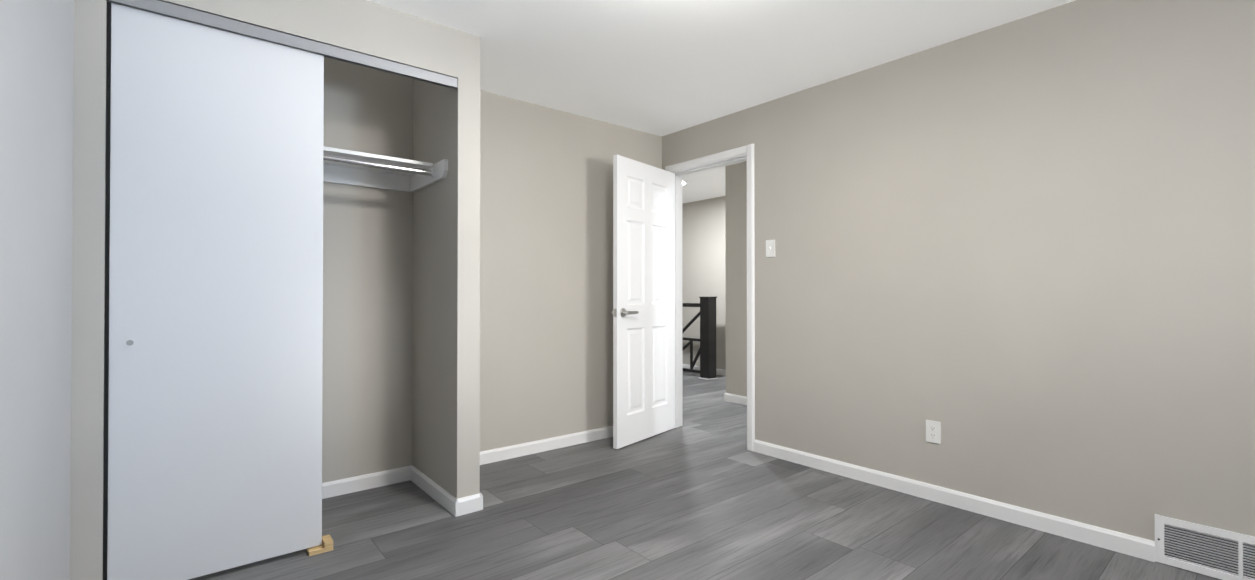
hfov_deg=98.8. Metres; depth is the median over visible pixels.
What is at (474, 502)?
baseboard
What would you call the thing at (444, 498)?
baseboard
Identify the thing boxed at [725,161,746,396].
wall
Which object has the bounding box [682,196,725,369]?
wall
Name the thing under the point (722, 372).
baseboard
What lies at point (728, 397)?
baseboard
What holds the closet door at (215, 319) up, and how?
in the wall at (446, 350)
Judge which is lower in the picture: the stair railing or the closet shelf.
the stair railing
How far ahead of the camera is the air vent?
2.10 m
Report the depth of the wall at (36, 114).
1.38 m
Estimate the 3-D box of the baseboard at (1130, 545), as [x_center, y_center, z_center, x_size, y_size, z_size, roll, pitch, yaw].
[1.528,1.081,2.981,0.013,0.082,2.007,0,-1,-40]
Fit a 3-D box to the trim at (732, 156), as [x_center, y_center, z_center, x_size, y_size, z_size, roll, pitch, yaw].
[0.652,0.053,4.153,0.154,2.155,0.895,0,-1,-40]
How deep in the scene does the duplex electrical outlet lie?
2.86 m
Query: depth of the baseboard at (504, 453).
3.75 m
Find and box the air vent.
[1155,514,1254,579]
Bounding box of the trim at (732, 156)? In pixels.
[665,144,754,450]
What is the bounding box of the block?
[306,534,332,555]
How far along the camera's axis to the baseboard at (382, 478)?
3.02 m
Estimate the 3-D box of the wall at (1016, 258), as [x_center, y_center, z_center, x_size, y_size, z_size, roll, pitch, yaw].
[0.613,-0.079,4.202,0.120,2.420,9.340,0,-1,-40]
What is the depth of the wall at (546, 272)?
3.55 m
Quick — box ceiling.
[367,0,1075,203]
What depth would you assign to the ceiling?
2.86 m
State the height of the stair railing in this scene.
1.065 m
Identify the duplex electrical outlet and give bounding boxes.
[926,420,940,443]
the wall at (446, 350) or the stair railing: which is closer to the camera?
the wall at (446, 350)
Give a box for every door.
[107,3,323,579]
[612,155,674,448]
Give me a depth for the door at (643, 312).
4.03 m
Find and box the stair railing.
[682,297,716,379]
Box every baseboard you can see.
[322,466,409,498]
[410,465,461,516]
[462,493,482,511]
[480,426,612,464]
[683,364,725,375]
[724,393,746,404]
[754,440,1154,561]
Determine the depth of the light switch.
3.66 m
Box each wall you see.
[0,0,73,579]
[70,0,479,579]
[322,57,661,482]
[662,0,1254,565]
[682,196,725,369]
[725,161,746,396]
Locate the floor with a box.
[188,371,1220,579]
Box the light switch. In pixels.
[766,240,774,256]
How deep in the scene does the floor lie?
2.51 m
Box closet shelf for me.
[323,146,447,191]
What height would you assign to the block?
0.040 m

